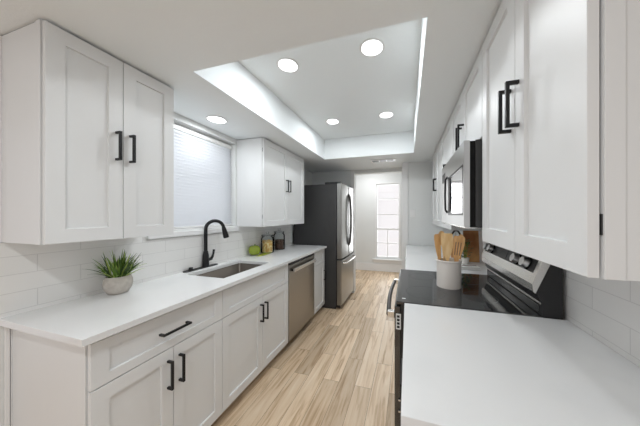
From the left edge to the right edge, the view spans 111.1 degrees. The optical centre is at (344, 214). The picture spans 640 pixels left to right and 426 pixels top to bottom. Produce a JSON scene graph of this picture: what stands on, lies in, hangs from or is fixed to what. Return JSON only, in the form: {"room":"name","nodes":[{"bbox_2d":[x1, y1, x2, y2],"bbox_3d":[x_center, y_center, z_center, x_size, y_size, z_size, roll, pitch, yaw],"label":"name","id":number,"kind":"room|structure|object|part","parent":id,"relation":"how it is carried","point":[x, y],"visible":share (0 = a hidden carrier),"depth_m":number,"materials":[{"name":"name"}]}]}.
{"room":"kitchen","nodes":[
{"label":"kitchen","id":0,"kind":"room"},
{"bbox_2d":[0,35,311,425],"bbox_3d":[-1.227,0.145,2.843,0.120,2.750,3.705,0,0,16],"label":"wall","id":1,"kind":"structure","parent":0,"point":[179,119],"depth_m":2.25,"materials":[{"name":"white paint"}]},
{"bbox_2d":[0,19,173,244],"bbox_3d":[-1.401,-0.366,1.272,0.403,0.998,0.560,0,0,16],"label":"upper cabinet","id":2,"kind":"object","parent":1,"relation":"attached to","point":[87,136],"visible":1,"depth_m":1.06,"materials":[{"name":"white paint"}]},
{"bbox_3d":[-1.293,-0.363,1.099,0.020,0.990,0.275,0,0,16],"label":"door","id":3,"kind":"part","parent":2,"relation":"part of","materials":[{"name":"white paint"}]},
{"bbox_3d":[-1.235,-0.377,1.194,0.040,0.158,0.012,0,0,16],"label":"handle","id":4,"kind":"part","parent":2,"relation":"part of","materials":[{"name":"black metal"}]},
{"bbox_3d":[-1.218,-0.377,1.254,0.040,0.158,0.012,0,0,16],"label":"handle","id":5,"kind":"part","parent":2,"relation":"part of","materials":[{"name":"black metal"}]},
{"bbox_3d":[-1.217,-0.363,1.366,0.020,0.990,0.275,0,0,16],"label":"door","id":6,"kind":"part","parent":2,"relation":"part of","materials":[{"name":"white paint"}]},
{"bbox_2d":[0,225,290,318],"bbox_3d":[-1.294,0.333,2.373,0.010,0.394,2.765,0,0,16],"label":"backsplash","id":7,"kind":"structure","parent":1,"relation":"attached to","point":[32,276],"depth_m":1.35,"materials":[{"name":"white tile"}]},
{"bbox_2d":[146,226,238,238],"bbox_3d":[-1.405,0.154,2.103,0.115,0.062,0.925,0,0,16],"label":"trim","id":8,"kind":"structure","parent":1,"relation":"attached to","point":[178,233],"depth_m":1.99,"materials":[{"name":"white paint"}]},
{"bbox_2d":[174,123,228,228],"bbox_3d":[-1.479,-0.340,2.117,0.035,0.950,0.880,0,0,16],"label":"window","id":9,"kind":"structure","parent":1,"relation":"in","point":[174,123],"depth_m":2.18,"materials":[{"name":"white paint"}]},
{"bbox_2d":[174,124,231,228],"bbox_3d":[-1.438,-0.335,2.105,0.042,0.907,0.868,0,0,16],"label":"window blind","id":10,"kind":"object","parent":9,"relation":"attached to","point":[202,181],"visible":0.65,"depth_m":2.14,"materials":[{"name":"white fabric"}]},
{"bbox_3d":[-1.433,-0.758,2.104,0.022,0.012,0.864,0,0,16],"label":"rail","id":11,"kind":"part","parent":10,"relation":"part of","materials":[{"name":"white plastic"}]},
{"bbox_3d":[-1.433,0.111,2.104,0.024,0.017,0.868,0,0,16],"label":"rail","id":12,"kind":"part","parent":10,"relation":"part of","materials":[{"name":"white plastic"}]},
{"bbox_2d":[237,138,303,226],"bbox_3d":[-0.922,-0.366,2.954,0.403,0.998,0.987,0,0,16],"label":"upper cabinet","id":13,"kind":"object","parent":1,"relation":"attached to","point":[270,178],"visible":1,"depth_m":2.53,"materials":[{"name":"white paint"}]},
{"bbox_3d":[-0.844,-0.363,2.676,0.020,0.990,0.490,0,0,16],"label":"door","id":14,"kind":"part","parent":13,"relation":"part of","materials":[{"name":"white paint"}]},
{"bbox_3d":[-0.708,-0.363,3.150,0.020,0.990,0.490,0,0,16],"label":"door","id":15,"kind":"part","parent":13,"relation":"part of","materials":[{"name":"white paint"}]},
{"bbox_2d":[0,0,501,172],"bbox_3d":[-0.211,-1.076,1.084,7.000,0.408,6.370,0,0,16],"label":"ceiling","id":16,"kind":"structure","parent":0,"point":[194,48],"depth_m":1.12,"materials":[{"name":"white paint"}]},
{"bbox_2d":[206,115,227,123],"bbox_3d":[-1.169,-0.868,1.997,0.174,0.006,0.174,0,0,16],"label":"recessed light","id":17,"kind":"object","parent":16,"relation":"in","point":[216,119],"visible":1,"depth_m":1.99,"materials":[{"name":"white"}]},
{"bbox_2d":[370,158,395,162],"bbox_3d":[0.605,-0.864,3.488,0.400,0.014,0.150,0,0,16],"label":"ceiling vent","id":18,"kind":"object","parent":16,"relation":"in","point":[392,159],"visible":1,"depth_m":3.46,"materials":[{"name":"white plastic"}]},
{"bbox_2d":[211,270,398,425],"bbox_3d":[-0.049,1.545,1.652,7.000,0.050,9.150,0,0,16],"label":"floor","id":19,"kind":"structure","parent":0,"point":[338,369],"depth_m":2.11,"materials":[{"name":"brown wood"}]},
{"bbox_2d":[10,291,221,425],"bbox_3d":[-1.255,1.026,1.328,0.653,0.988,0.690,0,0,16],"label":"base cabinet","id":20,"kind":"object","parent":19,"relation":"on","point":[165,369],"visible":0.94,"depth_m":1.08,"materials":[{"name":"white paint"}]},
{"bbox_2d":[4,327,9,425],"bbox_3d":[-1.661,1.026,1.076,0.014,0.988,0.014,0,0,16],"label":"trim","id":21,"kind":"structure","parent":20,"relation":"attached to","point":[6,330],"depth_m":1.07,"materials":[{"name":"white paint"}]},
{"bbox_3d":[-1.036,1.093,1.089,0.020,0.679,0.340,0,0,16],"label":"door","id":22,"kind":"part","parent":20,"relation":"part of","materials":[{"name":"white paint"}]},
{"bbox_3d":[-0.989,0.648,1.254,0.020,0.200,0.683,0,0,16],"label":"drawer","id":23,"kind":"part","parent":20,"relation":"part of","materials":[{"name":"white paint"}]},
{"bbox_3d":[-0.969,0.890,1.215,0.040,0.158,0.012,0,0,16],"label":"handle","id":24,"kind":"part","parent":20,"relation":"part of","materials":[{"name":"black metal"}]},
{"bbox_3d":[-0.960,0.647,1.246,0.040,0.012,0.158,0,0,16],"label":"handle","id":25,"kind":"part","parent":20,"relation":"part of","materials":[{"name":"black metal"}]},
{"bbox_3d":[-0.951,0.890,1.277,0.040,0.158,0.012,0,0,16],"label":"handle","id":26,"kind":"part","parent":20,"relation":"part of","materials":[{"name":"black metal"}]},
{"bbox_3d":[-0.942,1.093,1.419,0.020,0.679,0.340,0,0,16],"label":"door","id":27,"kind":"part","parent":20,"relation":"part of","materials":[{"name":"white paint"}]},
{"bbox_2d":[222,264,287,412],"bbox_3d":[-1.036,1.026,2.097,0.653,0.988,0.908,0,0,16],"label":"base cabinet","id":28,"kind":"object","parent":19,"relation":"on","point":[254,310],"visible":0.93,"depth_m":1.88,"materials":[{"name":"white paint"}]},
{"bbox_2d":[0,244,326,346],"bbox_3d":[-0.980,0.515,2.289,0.638,0.030,2.759,0,0,16],"label":"countertop","id":29,"kind":"structure","parent":28,"relation":"on","point":[81,322],"depth_m":1.22,"materials":[{"name":"white stone"}]},
{"bbox_2d":[87,250,146,294],"bbox_3d":[-1.454,0.360,1.407,0.302,0.278,0.298,0,0,-19],"label":"potted plant","id":30,"kind":"object","parent":29,"relation":"on","point":[121,281],"visible":1,"depth_m":1.37,"materials":[{"name":"green plant"}]},
{"bbox_3d":[-1.456,0.445,1.405,0.138,0.110,0.138,0,0,16],"label":"pot","id":31,"kind":"part","parent":30,"relation":"part of","materials":[{"name":"concrete"}]},
{"bbox_2d":[183,219,228,272],"bbox_3d":[-1.329,0.271,2.092,0.114,0.457,0.418,0,0,28],"label":"kitchen faucet","id":32,"kind":"object","parent":29,"relation":"on","point":[205,258],"visible":1,"depth_m":2.09,"materials":[{"name":"black metal"}]},
{"bbox_3d":[-1.347,0.496,2.058,0.052,0.007,0.347,0,0,16],"label":"deck plate","id":33,"kind":"part","parent":32,"relation":"part of","materials":[{"name":"black metal"}]},
{"bbox_3d":[-1.312,0.394,2.141,0.035,0.110,0.071,0,0,31],"label":"lever","id":34,"kind":"part","parent":32,"relation":"part of","materials":[{"name":"black metal"}]},
{"bbox_2d":[196,263,260,277],"bbox_3d":[-1.060,0.631,2.069,0.394,0.199,0.611,0,0,16],"label":"sink","id":35,"kind":"object","parent":29,"relation":"in","point":[234,269],"visible":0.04,"depth_m":2.28,"materials":[{"name":"grey metal"}]},
{"bbox_2d":[248,244,259,254],"bbox_3d":[-1.116,0.423,2.694,0.130,0.133,0.130,0,0,-29],"label":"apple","id":36,"kind":"object","parent":29,"relation":"on","point":[254,249],"visible":1,"depth_m":2.65,"materials":[{"name":"green food"}]},
{"bbox_2d":[261,231,273,252],"bbox_3d":[-1.037,0.360,2.927,0.164,0.279,0.164,0,0,16],"label":"glass jar","id":37,"kind":"object","parent":29,"relation":"on","point":[267,246],"visible":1,"depth_m":2.88,"materials":[{"name":"white"}]},
{"bbox_2d":[273,228,284,249],"bbox_3d":[-0.958,0.347,3.185,0.160,0.304,0.160,0,0,16],"label":"glass jar","id":38,"kind":"object","parent":29,"relation":"on","point":[279,244],"visible":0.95,"depth_m":3.13,"materials":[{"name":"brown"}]},
{"bbox_3d":[-0.833,1.093,1.803,0.020,0.679,0.451,0,0,16],"label":"door","id":39,"kind":"part","parent":28,"relation":"part of","materials":[{"name":"white paint"}]},
{"bbox_3d":[-0.770,0.648,2.021,0.020,0.200,0.905,0,0,16],"label":"drawer","id":40,"kind":"part","parent":28,"relation":"part of","materials":[{"name":"white paint"}]},
{"bbox_3d":[-0.750,0.890,1.982,0.040,0.158,0.012,0,0,16],"label":"handle","id":41,"kind":"part","parent":28,"relation":"part of","materials":[{"name":"black metal"}]},
{"bbox_3d":[-0.733,0.890,2.044,0.040,0.158,0.012,0,0,16],"label":"handle","id":42,"kind":"part","parent":28,"relation":"part of","materials":[{"name":"black metal"}]},
{"bbox_3d":[-0.708,1.093,2.240,0.020,0.679,0.451,0,0,16],"label":"door","id":43,"kind":"part","parent":28,"relation":"part of","materials":[{"name":"white paint"}]},
{"bbox_2d":[288,253,315,341],"bbox_3d":[-0.780,1.026,2.869,0.605,0.988,0.704,0,0,16],"label":"dishwasher","id":44,"kind":"object","parent":19,"relation":"on","point":[300,271],"visible":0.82,"depth_m":2.73,"materials":[{"name":"silver metal"}]},
{"bbox_3d":[-0.498,0.635,2.790,0.018,0.046,0.618,0,0,16],"label":"handle","id":45,"kind":"part","parent":44,"relation":"part of","materials":[{"name":"silver metal"}]},
{"bbox_2d":[314,249,325,313],"bbox_3d":[-0.659,1.026,3.418,0.653,0.988,0.396,0,0,16],"label":"base cabinet","id":46,"kind":"object","parent":19,"relation":"on","point":[319,270],"visible":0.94,"depth_m":3.33,"materials":[{"name":"white paint"}]},
{"bbox_3d":[-0.394,0.648,3.342,0.020,0.200,0.393,0,0,16],"label":"drawer","id":47,"kind":"part","parent":46,"relation":"part of","materials":[{"name":"white paint"}]},
{"bbox_3d":[-0.394,1.093,3.342,0.020,0.679,0.393,0,0,16],"label":"door","id":48,"kind":"part","parent":46,"relation":"part of","materials":[{"name":"white paint"}]},
{"bbox_2d":[294,182,355,308],"bbox_3d":[-0.315,0.495,3.987,0.928,2.050,0.825,0,0,16],"label":"refrigerator","id":49,"kind":"object","parent":19,"relation":"on","point":[329,206],"visible":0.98,"depth_m":3.57,"materials":[{"name":"grey paint"}]},
{"bbox_3d":[-0.030,0.102,3.689,0.084,1.207,0.410,0,0,16],"label":"door","id":50,"kind":"part","parent":49,"relation":"part of","materials":[{"name":"silver metal"}]},
{"bbox_3d":[0.027,1.087,3.889,0.084,0.715,0.825,0,0,16],"label":"freezer drawer","id":51,"kind":"part","parent":49,"relation":"part of","materials":[{"name":"silver metal"}]},
{"bbox_3d":[0.075,0.085,3.844,0.068,0.919,0.021,0,0,16],"label":"handle","id":52,"kind":"part","parent":49,"relation":"part of","materials":[{"name":"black metal"}]},
{"bbox_3d":[0.091,0.085,3.902,0.068,0.919,0.021,0,0,16],"label":"handle","id":53,"kind":"part","parent":49,"relation":"part of","materials":[{"name":"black metal"}]},
{"bbox_3d":[0.084,0.102,4.089,0.084,1.207,0.410,0,0,16],"label":"door","id":54,"kind":"part","parent":49,"relation":"part of","materials":[{"name":"silver metal"}]},
{"bbox_2d":[400,358,402,425],"bbox_3d":[0.599,1.026,0.797,0.771,0.988,0.710,0,0,16],"label":"base cabinet","id":55,"kind":"object","parent":19,"relation":"on","point":[401,358],"visible":0.13,"depth_m":0.87,"materials":[{"name":"white paint"}]},
{"bbox_3d":[0.248,0.647,0.899,0.040,0.012,0.158,0,0,16],"label":"handle","id":56,"kind":"part","parent":55,"relation":"part of","materials":[{"name":"black metal"}]},
{"bbox_2d":[401,303,639,425],"bbox_3d":[0.599,0.515,0.792,0.750,0.030,0.726,0,0,16],"label":"countertop","id":57,"kind":"structure","parent":55,"relation":"on","point":[461,367],"depth_m":0.69,"materials":[{"name":"white stone"}]},
{"bbox_2d":[386,243,562,425],"bbox_3d":[0.743,0.848,1.535,0.863,1.345,0.776,0,0,16],"label":"stove","id":58,"kind":"object","parent":19,"relation":"on","point":[514,283],"visible":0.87,"depth_m":1.27,"materials":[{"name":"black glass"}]},
{"bbox_3d":[0.349,0.595,1.648,0.043,0.028,0.688,0,0,16],"label":"handle","id":59,"kind":"part","parent":58,"relation":"part of","materials":[{"name":"silver metal"}]},
{"bbox_3d":[0.279,0.595,1.323,0.044,0.040,0.032,0,0,16],"label":"handle mount","id":60,"kind":"part","parent":58,"relation":"part of","materials":[{"name":"silver metal"}]},
{"bbox_3d":[0.408,0.907,1.631,0.035,0.755,0.760,0,0,16],"label":"oven door","id":61,"kind":"part","parent":58,"relation":"part of","materials":[{"name":"black metal"}]},
{"bbox_2d":[436,257,461,289],"bbox_3d":[0.723,0.402,1.525,0.166,0.187,0.166,0,0,16],"label":"utensil crock","id":62,"kind":"object","parent":58,"relation":"on","point":[448,272],"visible":0.9,"depth_m":1.46,"materials":[{"name":"white ceramic"}]},
{"bbox_2d":[434,234,440,259],"bbox_3d":[0.662,0.310,1.544,0.064,0.350,0.017,0,0,16],"label":"wooden spatula","id":63,"kind":"object","parent":62,"relation":"in","point":[436,236],"visible":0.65,"depth_m":1.54,"materials":[{"name":"brown wood"}]},
{"bbox_2d":[438,231,444,260],"bbox_3d":[0.709,0.300,1.589,0.064,0.369,0.028,0,0,39],"label":"wooden spoon","id":64,"kind":"object","parent":62,"relation":"in","point":[440,232],"visible":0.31,"depth_m":1.59,"materials":[{"name":"brown wood"}]},
{"bbox_2d":[441,233,452,260],"bbox_3d":[0.697,0.305,1.502,0.076,0.360,0.048,0,0,16],"label":"wooden spatula","id":65,"kind":"object","parent":62,"relation":"in","point":[446,238],"visible":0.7,"depth_m":1.49,"materials":[{"name":"brown wood"}]},
{"bbox_2d":[453,236,464,261],"bbox_3d":[0.763,0.312,1.476,0.083,0.344,0.021,0,0,40],"label":"wooden spatula","id":66,"kind":"object","parent":62,"relation":"in","point":[458,241],"visible":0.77,"depth_m":1.48,"materials":[{"name":"brown wood"}]},
{"bbox_2d":[396,269,542,317],"bbox_3d":[0.739,0.506,1.537,0.702,0.019,0.774,0,0,16],"label":"cooktop","id":67,"kind":"object","parent":58,"relation":"in","point":[478,292],"depth_m":1.35,"materials":[{"name":"black glass"}]},
{"bbox_3d":[1.065,0.243,1.446,0.038,0.100,0.710,0,0,16],"label":"control glass","id":68,"kind":"part","parent":58,"relation":"part of","materials":[{"name":"black glass"}]},
{"bbox_3d":[1.071,0.471,1.442,0.002,0.038,0.716,0,0,16],"label":"guard glass","id":69,"kind":"part","parent":58,"relation":"part of","materials":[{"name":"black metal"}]},
{"bbox_3d":[1.070,0.438,1.442,0.004,0.012,0.752,0,0,16],"label":"guard trim","id":70,"kind":"part","parent":58,"relation":"part of","materials":[{"name":"silver metal"}]},
{"bbox_3d":[1.078,0.282,1.440,0.097,0.214,0.774,0,0,16],"label":"control panel","id":71,"kind":"part","parent":58,"relation":"part of","materials":[{"name":"silver metal"}]},
{"bbox_3d":[0.978,0.258,1.174,0.028,0.064,0.066,0,0,16],"label":"knob","id":72,"kind":"part","parent":58,"relation":"part of","materials":[{"name":"silver metal"}]},
{"bbox_3d":[1.259,1.026,3.112,0.771,0.988,0.873,0,0,16],"label":"base cabinet","id":73,"kind":"object","parent":19,"relation":"on","visible":0},
{"bbox_2d":[406,245,486,274],"bbox_3d":[1.148,0.515,2.715,0.750,0.030,1.706,0,0,16],"label":"countertop","id":74,"kind":"structure","parent":73,"relation":"on","point":[418,257],"depth_m":2.40,"materials":[{"name":"white stone"}]},
{"bbox_2d":[451,230,460,258],"bbox_3d":[1.199,0.330,2.362,0.108,0.339,0.017,0,0,16],"label":"whisk","id":75,"kind":"object","parent":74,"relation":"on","point":[454,230],"visible":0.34,"depth_m":2.36,"materials":[{"name":"black metal"}]},
{"bbox_2d":[461,239,473,263],"bbox_3d":[1.241,0.371,2.251,0.161,0.258,0.161,0,0,16],"label":"herb pot","id":76,"kind":"object","parent":74,"relation":"on","point":[465,260],"visible":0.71,"depth_m":2.23,"materials":[{"name":"white ceramic"}]},
{"bbox_3d":[1.236,0.469,2.247,0.074,0.060,0.074,0,0,16],"label":"pot","id":77,"kind":"part","parent":76,"relation":"part of","materials":[{"name":"white ceramic"}]},
{"bbox_2d":[461,264,480,270],"bbox_3d":[1.151,0.483,2.032,0.175,0.032,0.120,0,0,16],"label":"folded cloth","id":78,"kind":"object","parent":74,"relation":"on","point":[463,267],"visible":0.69,"depth_m":1.99,"materials":[{"name":"white fabric"}]},
{"bbox_2d":[463,231,479,261],"bbox_3d":[1.350,0.300,2.344,0.150,0.398,0.069,0,0,16],"label":"cutting board","id":79,"kind":"object","parent":74,"relation":"on","point":[473,236],"visible":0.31,"depth_m":2.33,"materials":[{"name":"brown wood"}]},
{"bbox_2d":[238,19,421,139],"bbox_3d":[0.021,-1.230,2.200,1.337,0.100,2.187,0,0,16],"label":"ceiling","id":80,"kind":"structure","parent":0,"point":[333,78],"depth_m":1.94,"materials":[{"name":"white paint"}]},
{"bbox_2d":[276,57,298,72],"bbox_3d":[-0.449,-1.176,1.724,0.174,0.006,0.174,0,0,16],"label":"recessed light","id":81,"kind":"object","parent":80,"relation":"in","point":[289,65],"visible":1,"depth_m":1.72,"materials":[{"name":"white plastic"}]},
{"bbox_2d":[326,118,339,123],"bbox_3d":[-0.155,-1.176,2.758,0.174,0.006,0.174,0,0,16],"label":"recessed light","id":82,"kind":"object","parent":80,"relation":"in","point":[331,120],"visible":1,"depth_m":2.75,"materials":[{"name":"white"}]},
{"bbox_2d":[360,38,384,56],"bbox_3d":[0.190,-1.176,1.542,0.174,0.006,0.174,0,0,16],"label":"recessed light","id":83,"kind":"object","parent":80,"relation":"in","point":[371,47],"visible":1,"depth_m":1.53,"materials":[{"name":"white"}]},
{"bbox_2d":[379,111,393,117],"bbox_3d":[0.485,-1.176,2.576,0.174,0.006,0.174,0,0,16],"label":"recessed light","id":84,"kind":"object","parent":80,"relation":"in","point":[387,114],"visible":1,"depth_m":2.56,"materials":[{"name":"white"}]},
{"bbox_2d":[356,173,401,264],"bbox_3d":[0.593,0.045,6.091,4.200,2.950,0.140,0,0,16],"label":"wall","id":85,"kind":"structure","parent":0,"point":[365,183],"depth_m":6.01,"materials":[{"name":"white paint"}]},
{"bbox_2d":[356,262,401,272],"bbox_3d":[0.449,1.417,6.050,3.945,0.205,0.018,0,0,16],"label":"baseboard","id":86,"kind":"structure","parent":85,"relation":"attached to","point":[359,265],"depth_m":5.91,"materials":[{"name":"white paint"}]},
{"bbox_2d":[372,182,401,263],"bbox_3d":[1.146,0.212,5.871,0.815,2.165,0.130,0,0,16],"label":"window","id":87,"kind":"structure","parent":85,"relation":"in","point":[391,261],"depth_m":5.89,"materials":[{"name":"white paint"}]},
{"bbox_3d":[1.140,1.240,5.849,0.815,0.110,0.085,0,0,16],"label":"sill","id":88,"kind":"part","parent":87,"relation":"part of","materials":[{"name":"white paint"}]},
{"bbox_2d":[312,161,455,291],"bbox_3d":[0.554,0.045,4.048,2.645,2.950,0.490,0,0,16],"label":"wall","id":89,"kind":"structure","parent":0,"point":[422,230],"depth_m":3.62,"materials":[{"name":"white paint"}]},
{"bbox_2d":[351,170,353,292],"bbox_3d":[0.150,0.324,4.284,0.060,2.392,0.018,0,0,16],"label":"trim","id":90,"kind":"structure","parent":89,"relation":"attached to","point":[352,171],"depth_m":4.28,"materials":[{"name":"white paint"}]},
{"bbox_2d":[402,162,407,268],"bbox_3d":[1.001,0.324,3.657,0.100,2.392,0.018,0,0,16],"label":"trim","id":91,"kind":"structure","parent":89,"relation":"attached to","point":[404,165],"depth_m":3.65,"materials":[{"name":"white paint"}]},
{"bbox_2d":[410,210,414,216],"bbox_3d":[1.122,-0.025,3.626,0.080,0.120,0.011,0,0,16],"label":"light switch","id":92,"kind":"object","parent":89,"relation":"attached to","point":[412,212],"visible":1,"depth_m":3.62,"materials":[{"name":"white plastic"}]},
{"bbox_3d":[1.624,0.145,2.760,0.120,2.750,5.800,0,0,16],"label":"wall","id":93,"kind":"structure","parent":0,"visible":0},
{"bbox_2d":[433,140,440,225],"bbox_3d":[1.365,-0.366,2.838,0.418,0.998,0.883,0,0,16],"label":"upper cabinet","id":94,"kind":"object","parent":93,"relation":"attached to","point":[437,156],"visible":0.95,"depth_m":2.82,"materials":[{"name":"white paint"}]},
{"bbox_3d":[1.272,-0.363,3.094,0.020,0.990,0.438,0,0,16],"label":"door","id":95,"kind":"part","parent":94,"relation":"part of","materials":[{"name":"white paint"}]},
{"bbox_3d":[1.151,-0.363,2.669,0.020,0.990,0.438,0,0,16],"label":"door","id":96,"kind":"part","parent":94,"relation":"part of","materials":[{"name":"white paint"}]},
{"bbox_2d":[441,118,481,230],"bbox_3d":[1.162,-0.366,2.127,0.418,0.998,0.592,0,0,16],"label":"upper cabinet","id":97,"kind":"object","parent":93,"relation":"attached to","point":[446,138],"visible":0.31,"depth_m":2.13,"materials":[{"name":"white paint"}]},
{"bbox_3d":[1.009,-0.363,2.171,0.020,0.990,0.589,0,0,16],"label":"door","id":98,"kind":"part","parent":97,"relation":"part of","materials":[{"name":"white paint"}]},
{"bbox_2d":[451,48,481,156],"bbox_3d":[0.970,-0.631,1.454,0.418,0.466,0.804,0,0,16],"label":"upper cabinet","id":99,"kind":"object","parent":93,"relation":"attached to","point":[466,118],"visible":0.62,"depth_m":1.36,"materials":[{"name":"white paint"}]},
{"bbox_3d":[0.872,-0.629,1.691,0.020,0.458,0.399,0,0,16],"label":"door","id":100,"kind":"part","parent":99,"relation":"part of","materials":[{"name":"white paint"}]},
{"bbox_3d":[0.796,-0.532,1.535,0.040,0.158,0.012,0,0,16],"label":"handle","id":101,"kind":"part","parent":99,"relation":"part of","materials":[{"name":"black metal"}]},
{"bbox_3d":[0.779,-0.532,1.476,0.040,0.158,0.012,0,0,16],"label":"handle","id":102,"kind":"part","parent":99,"relation":"part of","materials":[{"name":"black metal"}]},
{"bbox_2d":[442,139,481,228],"bbox_3d":[0.946,-0.161,1.476,0.477,0.469,0.772,0,0,16],"label":"microwave","id":103,"kind":"object","parent":99,"relation":"attached to","point":[462,174],"visible":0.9,"depth_m":1.17,"materials":[{"name":"grey metal"}]},
{"bbox_3d":[0.762,-0.150,1.647,0.030,0.278,0.014,0,0,16],"label":"handle","id":104,"kind":"part","parent":103,"relation":"part of","materials":[{"name":"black metal"}]},
{"bbox_3d":[0.723,-0.166,1.429,0.028,0.459,0.560,0,0,16],"label":"door","id":105,"kind":"part","parent":103,"relation":"part of","materials":[{"name":"silver metal"}]},
{"bbox_3d":[0.762,-0.629,1.304,0.020,0.458,0.399,0,0,16],"label":"door","id":106,"kind":"part","parent":99,"relation":"part of","materials":[{"name":"white paint"}]},
{"bbox_2d":[456,230,639,366],"bbox_3d":[1.272,0.325,1.764,0.010,0.410,3.490,0,0,16],"label":"backsplash","id":107,"kind":"structure","parent":93,"relation":"attached to","point":[608,311],"depth_m":0.84,"materials":[{"name":"white tile"}]},
{"bbox_2d":[482,0,639,280],"bbox_3d":[0.766,-0.366,0.738,0.418,0.998,0.681,0,0,16],"label":"upper cabinet","id":108,"kind":"object","parent":93,"relation":"attached to","point":[561,78],"visible":1,"depth_m":0.54,"materials":[{"name":"white paint"}]},
{"bbox_3d":[0.658,-0.363,0.940,0.020,0.990,0.349,0,0,16],"label":"door","id":109,"kind":"part","parent":108,"relation":"part of","materials":[{"name":"white paint"}]},
{"bbox_3d":[0.589,-0.380,0.808,0.040,0.158,0.012,0,0,16],"label":"handle","id":110,"kind":"part","parent":108,"relation":"part of","materials":[{"name":"black metal"}]},
{"bbox_3d":[0.573,-0.380,0.751,0.040,0.158,0.012,0,0,16],"label":"handle","id":111,"kind":"part","parent":108,"relation":"part of","materials":[{"name":"black metal"}]},
{"bbox_3d":[0.565,-0.363,0.614,0.020,0.990,0.322,0,0,16],"label":"door","id":112,"kind":"part","parent":108,"relation":"part of","materials":[{"name":"white paint"}]}
]}

